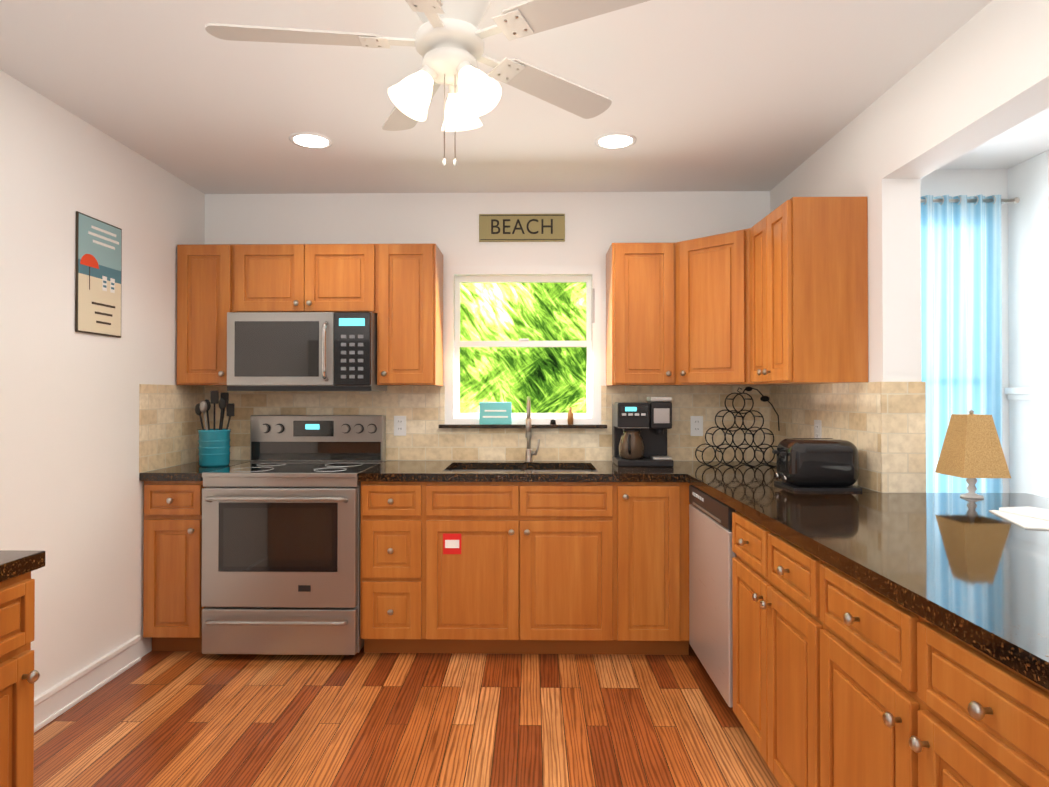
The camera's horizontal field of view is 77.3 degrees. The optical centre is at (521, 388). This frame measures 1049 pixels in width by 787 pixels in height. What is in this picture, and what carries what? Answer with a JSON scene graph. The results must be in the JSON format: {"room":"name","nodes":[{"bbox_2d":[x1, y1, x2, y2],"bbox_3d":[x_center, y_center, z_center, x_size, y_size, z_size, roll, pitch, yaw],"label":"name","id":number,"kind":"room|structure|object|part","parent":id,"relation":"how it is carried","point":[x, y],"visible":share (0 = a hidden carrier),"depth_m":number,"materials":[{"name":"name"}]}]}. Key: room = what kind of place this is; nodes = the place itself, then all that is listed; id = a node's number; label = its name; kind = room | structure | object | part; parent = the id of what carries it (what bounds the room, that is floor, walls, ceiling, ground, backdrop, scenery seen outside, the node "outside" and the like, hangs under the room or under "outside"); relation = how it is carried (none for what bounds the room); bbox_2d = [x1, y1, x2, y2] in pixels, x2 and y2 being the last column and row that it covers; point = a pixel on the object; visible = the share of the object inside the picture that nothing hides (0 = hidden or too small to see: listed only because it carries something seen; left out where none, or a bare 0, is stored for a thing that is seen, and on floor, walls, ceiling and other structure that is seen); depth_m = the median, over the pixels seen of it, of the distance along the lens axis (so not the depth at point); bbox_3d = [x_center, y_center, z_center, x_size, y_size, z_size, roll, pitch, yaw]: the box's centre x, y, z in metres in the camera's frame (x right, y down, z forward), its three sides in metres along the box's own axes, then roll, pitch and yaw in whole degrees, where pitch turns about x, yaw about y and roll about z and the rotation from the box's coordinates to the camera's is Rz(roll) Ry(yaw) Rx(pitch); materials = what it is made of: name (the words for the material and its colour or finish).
{"room":"kitchen","nodes":[
{"label":"kitchen","id":0,"kind":"room"},
{"bbox_2d":[0,70,204,697],"bbox_3d":[-2.003,0.067,0.531,0.150,2.480,6.650,0,0,1],"label":"wall","id":1,"kind":"structure","parent":0,"point":[71,495],"depth_m":2.77,"materials":[{"name":"white paint"}]},
{"bbox_2d":[34,635,140,732],"bbox_3d":[-1.883,1.261,2.419,0.022,0.125,1.570,0,0,1],"label":"baseboard","id":2,"kind":"structure","parent":1,"relation":"attached to","point":[59,699],"depth_m":2.80,"materials":[{"name":"white wood"}]},
{"bbox_2d":[75,211,121,337],"bbox_3d":[-1.878,-0.492,2.919,0.011,0.510,0.300,0,0,1],"label":"picture","id":3,"kind":"object","parent":1,"relation":"attached to","point":[98,282],"visible":1,"depth_m":2.90,"materials":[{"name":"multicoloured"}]},
{"bbox_2d":[139,384,206,472],"bbox_3d":[-1.869,0.200,3.521,0.008,0.435,0.605,0,0,1],"label":"backsplash","id":4,"kind":"structure","parent":1,"relation":"attached to","point":[169,424],"depth_m":3.46,"materials":[{"name":"tile"}]},
{"bbox_2d":[34,644,780,786],"bbox_3d":[2.013,1.337,0.524,8.180,0.060,6.800,0,0,1],"label":"floor","id":5,"kind":"structure","parent":0,"point":[361,718],"depth_m":2.58,"materials":[{"name":"brown wood"}]},
{"bbox_2d":[0,572,39,786],"bbox_3d":[-1.528,0.878,1.424,0.757,0.873,0.360,0,0,1],"label":"base cabinet","id":6,"kind":"object","parent":5,"relation":"on","point":[19,675],"visible":1,"depth_m":1.54,"materials":[{"name":"brown wood"}]},
{"bbox_2d":[0,550,44,581],"bbox_3d":[-1.545,0.420,1.438,0.727,0.040,0.383,0,0,1],"label":"countertop","id":7,"kind":"structure","parent":6,"relation":"on","point":[14,563],"depth_m":1.56,"materials":[{"name":"black stone"}]},
{"bbox_2d":[143,481,204,651],"bbox_3d":[-1.717,0.896,3.533,0.304,0.872,0.616,0,0,1],"label":"base cabinet","id":8,"kind":"object","parent":5,"relation":"on","point":[172,546],"depth_m":3.23,"materials":[{"name":"brown wood"}]},
{"bbox_2d":[139,460,250,480],"bbox_3d":[-1.717,0.438,3.530,0.309,0.040,0.633,0,0,1],"label":"countertop","id":9,"kind":"structure","parent":8,"relation":"on","point":[193,471],"depth_m":3.23,"materials":[{"name":"black stone"}]},
{"bbox_2d":[195,391,233,466],"bbox_3d":[-1.666,0.215,3.549,0.192,0.405,0.164,0,0,1],"label":"utensil crock","id":10,"kind":"object","parent":9,"relation":"on","point":[214,446],"visible":1,"depth_m":3.50,"materials":[{"name":"teal ceramic"}]},
{"bbox_2d":[201,415,385,655],"bbox_3d":[-1.178,0.742,3.465,0.761,1.180,0.702,0,0,1],"label":"range","id":11,"kind":"object","parent":5,"relation":"on","point":[281,529],"visible":1,"depth_m":3.18,"materials":[{"name":"silver metal"}]},
{"bbox_2d":[360,482,450,652],"bbox_3d":[-0.599,0.896,3.513,0.382,0.872,0.616,0,0,1],"label":"base cabinet","id":12,"kind":"object","parent":5,"relation":"on","point":[399,551],"depth_m":3.21,"materials":[{"name":"brown wood"}]},
{"bbox_2d":[358,460,685,481],"bbox_3d":[0.002,0.471,3.490,1.590,0.107,0.650,0,0,1],"label":"countertop","id":13,"kind":"structure","parent":12,"relation":"on","point":[389,470],"depth_m":3.23,"materials":[{"name":"black stone"}]},
{"bbox_2d":[524,396,539,461],"bbox_3d":[0.057,0.231,3.648,0.089,0.376,0.212,0,0,1],"label":"faucet","id":14,"kind":"object","parent":13,"relation":"on","point":[529,453],"visible":1,"depth_m":3.71,"materials":[{"name":"silver metal"}]},
{"bbox_2d":[612,397,673,466],"bbox_3d":[0.659,0.232,3.595,0.295,0.372,0.286,0,0,1],"label":"coffee maker","id":15,"kind":"object","parent":13,"relation":"on","point":[639,434],"visible":1,"depth_m":3.51,"materials":[{"name":"black plastic"}]},
{"bbox_2d":[439,482,534,653],"bbox_3d":[-0.212,0.932,3.506,0.526,0.800,0.616,0,0,1],"label":"base cabinet","id":16,"kind":"object","parent":5,"relation":"on","point":[531,567],"depth_m":3.20,"materials":[{"name":"brown wood"}]},
{"bbox_2d":[535,482,630,654],"bbox_3d":[0.231,0.932,3.498,0.592,0.800,0.616,0,0,1],"label":"base cabinet","id":17,"kind":"object","parent":5,"relation":"on","point":[583,535],"depth_m":3.19,"materials":[{"name":"brown wood"}]},
{"bbox_2d":[591,482,690,654],"bbox_3d":[0.614,0.896,3.491,0.442,0.872,0.616,0,0,1],"label":"base cabinet","id":18,"kind":"object","parent":5,"relation":"on","point":[659,510],"depth_m":3.19,"materials":[{"name":"brown wood"}]},
{"bbox_2d":[689,485,735,706],"bbox_3d":[1.104,0.891,2.817,0.629,0.872,0.639,0,0,1],"label":"dishwasher","id":19,"kind":"object","parent":5,"relation":"on","point":[712,554],"visible":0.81,"depth_m":2.73,"materials":[{"name":"silver metal"}]},
{"bbox_2d":[732,511,799,786],"bbox_3d":[1.097,0.884,2.079,0.615,0.872,0.827,0,0,1],"label":"base cabinet","id":20,"kind":"object","parent":5,"relation":"on","point":[766,565],"depth_m":2.10,"materials":[{"name":"brown wood"}]},
{"bbox_2d":[800,547,1047,786],"bbox_3d":[1.083,0.877,1.292,0.615,0.872,1.014,0,0,1],"label":"base cabinet","id":21,"kind":"object","parent":5,"relation":"on","point":[841,678],"depth_m":1.35,"materials":[{"name":"brown wood"}]},
{"bbox_2d":[674,461,1048,689],"bbox_3d":[1.372,0.425,2.131,1.180,0.040,3.320,0,0,1],"label":"countertop","id":22,"kind":"structure","parent":21,"relation":"on","point":[974,573],"depth_m":1.66,"materials":[{"name":"black stone"}]},
{"bbox_2d":[695,387,779,466],"bbox_3d":[1.173,0.204,3.543,0.438,0.427,0.148,0,0,1],"label":"wine rack","id":23,"kind":"object","parent":22,"relation":"on","point":[764,398],"visible":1,"depth_m":3.47,"materials":[{"name":"black metal"}]},
{"bbox_2d":[772,438,861,490],"bbox_3d":[1.210,0.310,2.720,0.302,0.201,0.225,0,0,1],"label":"toaster","id":24,"kind":"object","parent":22,"relation":"on","point":[817,464],"visible":1,"depth_m":2.62,"materials":[{"name":"black plastic"}]},
{"bbox_2d":[935,409,1010,498],"bbox_3d":[1.687,0.243,2.459,0.170,0.330,0.170,0,0,1],"label":"lamp","id":25,"kind":"object","parent":22,"relation":"on","point":[971,451],"visible":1,"depth_m":2.40,"materials":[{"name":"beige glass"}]},
{"bbox_2d":[989,506,1048,529],"bbox_3d":[1.613,0.397,2.008,0.235,0.016,0.344,0,-1,19],"label":"papers","id":26,"kind":"object","parent":22,"relation":"on","point":[1027,517],"visible":1,"depth_m":2.03,"materials":[{"name":"white paper"}]},
{"bbox_2d":[1005,150,1048,497],"bbox_3d":[3.259,0.091,3.244,1.485,2.478,0.333,0,0,1],"label":"window","id":27,"kind":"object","parent":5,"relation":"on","point":[1027,391],"visible":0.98,"depth_m":3.28,"materials":[{"name":"white"}]},
{"bbox_2d":[1044,688,1048,786],"bbox_3d":[1.073,0.872,0.706,0.615,0.872,0.427,0,0,1],"label":"base cabinet","id":28,"kind":"object","parent":5,"relation":"on","point":[1046,692],"depth_m":0.96,"materials":[{"name":"brown wood"}]},
{"bbox_2d":[205,191,769,471],"bbox_3d":[-0.213,0.096,3.900,3.610,2.480,0.150,0,0,1],"label":"wall","id":29,"kind":"structure","parent":0,"point":[597,224],"depth_m":3.83,"materials":[{"name":"white paint"}]},
{"bbox_2d":[177,244,232,385],"bbox_3d":[-1.712,-0.397,3.691,0.310,0.762,0.324,0,0,1],"label":"upper cabinet","id":30,"kind":"object","parent":29,"relation":"attached to","point":[204,271],"depth_m":3.53,"materials":[{"name":"brown wood"}]},
{"bbox_2d":[233,244,376,314],"bbox_3d":[-1.167,-0.591,3.683,0.780,0.374,0.324,0,0,1],"label":"upper cabinet","id":31,"kind":"object","parent":29,"relation":"attached to","point":[266,277],"depth_m":3.52,"materials":[{"name":"brown wood"}]},
{"bbox_2d":[227,312,386,390],"bbox_3d":[-1.168,-0.192,3.604,0.760,0.415,0.450,0,0,1],"label":"microwave","id":32,"kind":"object","parent":31,"relation":"attached to","point":[301,351],"visible":0.98,"depth_m":3.43,"materials":[{"name":"silver metal"}]},
{"bbox_2d":[377,244,442,385],"bbox_3d":[-0.620,-0.397,3.671,0.315,0.762,0.324,0,0,1],"label":"upper cabinet","id":33,"kind":"object","parent":29,"relation":"attached to","point":[397,289],"depth_m":3.51,"materials":[{"name":"brown wood"}]},
{"bbox_2d":[207,386,766,460],"bbox_3d":[-0.214,0.203,3.818,3.306,0.435,0.008,0,0,1],"label":"backsplash","id":34,"kind":"structure","parent":29,"relation":"attached to","point":[423,407],"depth_m":3.81,"materials":[{"name":"tile"}]},
{"bbox_2d":[394,416,405,435],"bbox_3d":[-0.709,0.218,3.817,0.072,0.116,0.008,0,0,1],"label":"electrical outlet","id":35,"kind":"object","parent":34,"relation":"attached to","point":[399,425],"visible":1,"depth_m":3.81,"materials":[{"name":"white plastic"}]},
{"bbox_2d":[690,416,702,435],"bbox_3d":[1.010,0.218,3.787,0.072,0.116,0.008,0,0,1],"label":"electrical outlet","id":36,"kind":"object","parent":34,"relation":"attached to","point":[696,425],"visible":1,"depth_m":3.79,"materials":[{"name":"white plastic"}]},
{"bbox_2d":[479,214,564,241],"bbox_3d":[0.001,-0.935,3.819,0.500,0.160,0.016,0,0,1],"label":"sign","id":37,"kind":"object","parent":29,"relation":"attached to","point":[521,227],"visible":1,"depth_m":3.81,"materials":[{"name":"beige wood"}]},
{"bbox_2d":[439,265,606,427],"bbox_3d":[0.006,-0.242,3.846,0.970,0.945,0.155,0,0,1],"label":"kitchen window","id":38,"kind":"structure","parent":29,"relation":"in","point":[588,275],"depth_m":3.83,"materials":[{"name":"white"}]},
{"bbox_2d":[479,402,511,423],"bbox_3d":[-0.152,0.144,3.790,0.185,0.129,0.026,0,0,1],"label":"block","id":39,"kind":"object","parent":38,"relation":"on","point":[495,412],"visible":1,"depth_m":3.78,"materials":[{"name":"teal paint"}]},
{"bbox_2d":[550,419,555,424],"bbox_3d":[0.180,0.194,3.783,0.035,0.030,0.035,0,-1,-14],"label":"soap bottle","id":40,"kind":"object","parent":38,"relation":"on","point":[553,422],"depth_m":3.77,"materials":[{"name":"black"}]},
{"bbox_2d":[568,407,572,424],"bbox_3d":[0.281,0.159,3.779,0.033,0.100,0.033,0,-1,-14],"label":"soap bottle","id":41,"kind":"object","parent":38,"relation":"on","point":[570,419],"depth_m":3.77,"materials":[{"name":"brown glass"}]},
{"bbox_2d":[606,197,867,385],"bbox_3d":[0.953,-0.401,3.250,0.949,0.762,1.110,0,0,1],"label":"upper cabinet","id":42,"kind":"object","parent":29,"relation":"attached to","point":[778,295],"visible":1,"depth_m":3.16,"materials":[{"name":"brown wood"}]},
{"bbox_2d":[767,382,898,492],"bbox_3d":[1.435,0.197,3.164,0.032,0.435,1.200,0,0,1],"label":"backsplash","id":43,"kind":"structure","parent":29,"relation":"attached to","point":[881,426],"depth_m":2.79,"materials":[{"name":"tile"}]},
{"bbox_2d":[814,420,821,437],"bbox_3d":[1.414,0.209,3.135,0.008,0.116,0.072,0,0,1],"label":"electrical outlet","id":44,"kind":"object","parent":43,"relation":"attached to","point":[817,428],"visible":0.75,"depth_m":3.13,"materials":[{"name":"white plastic"}]},
{"bbox_2d":[0,0,1048,193],"bbox_3d":[2.013,-1.213,0.546,8.180,0.080,6.800,0,0,1],"label":"ceiling","id":45,"kind":"structure","parent":0,"point":[736,95],"depth_m":2.54,"materials":[{"name":"white paint"}]},
{"bbox_2d":[289,132,332,148],"bbox_3d":[-0.979,-1.149,3.046,0.194,0.006,0.194,0,0,1],"label":"recessed light","id":46,"kind":"object","parent":45,"relation":"in","point":[310,140],"visible":1,"depth_m":3.04,"materials":[{"name":"white glass"}]},
{"bbox_2d":[205,0,649,166],"bbox_3d":[-0.237,-0.890,1.842,1.245,0.544,1.257,0,0,1],"label":"ceiling fan","id":47,"kind":"object","parent":45,"relation":"hanging from","point":[447,42],"visible":1,"depth_m":1.81,"materials":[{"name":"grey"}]},
{"bbox_2d":[594,132,636,148],"bbox_3d":[0.435,-1.148,3.051,0.194,0.006,0.194,0,0,1],"label":"recessed light","id":48,"kind":"object","parent":45,"relation":"in","point":[618,140],"visible":1,"depth_m":3.04,"materials":[{"name":"white glass"}]},
{"bbox_2d":[770,95,921,381],"bbox_3d":[1.505,0.090,3.184,0.150,2.480,1.220,0,0,1],"label":"wall pillar","id":49,"kind":"structure","parent":0,"point":[846,161],"depth_m":2.59,"materials":[{"name":"white paint"}]},
{"bbox_2d":[920,169,1009,492],"bbox_3d":[3.870,0.092,3.477,4.570,2.480,0.150,0,0,1],"label":"wall","id":50,"kind":"structure","parent":0,"point":[972,182],"depth_m":3.44,"materials":[{"name":"white paint"}]},
{"bbox_2d":[899,382,925,492],"bbox_3d":[1.582,0.196,2.997,0.008,0.435,0.870,0,0,1],"label":"backsplash","id":51,"kind":"structure","parent":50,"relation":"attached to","point":[912,395],"depth_m":2.56,"materials":[{"name":"tile"}]},
{"bbox_2d":[921,194,1019,492],"bbox_3d":[2.085,0.161,3.363,0.883,2.280,0.137,0,0,1],"label":"curtain","id":52,"kind":"object","parent":50,"relation":"attached to","point":[961,328],"visible":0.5,"depth_m":3.33,"materials":[{"name":"blue fabric"}]},
{"bbox_3d":[2.085,-0.954,3.378,0.883,0.046,0.126,0,0,1],"label":"curtain rod","id":53,"kind":"part","parent":52,"relation":"part of","materials":[{"name":"silver metal"}]},
{"bbox_2d":[882,0,1048,178],"bbox_3d":[1.446,-1.014,-0.131,0.150,0.330,5.430,0,0,1],"label":"wall","id":54,"kind":"structure","parent":0,"point":[981,77],"depth_m":2.09,"materials":[{"name":"white paint"}]},
{"label":"outside","id":55,"kind":"structure","parent":0,"visible":0},
{"bbox_2d":[460,283,585,412],"bbox_3d":[0.022,-0.010,4.431,4.400,3.700,0.020,0,0,1],"label":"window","id":56,"kind":"structure","parent":55,"point":[549,379],"depth_m":4.42,"materials":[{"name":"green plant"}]}
]}

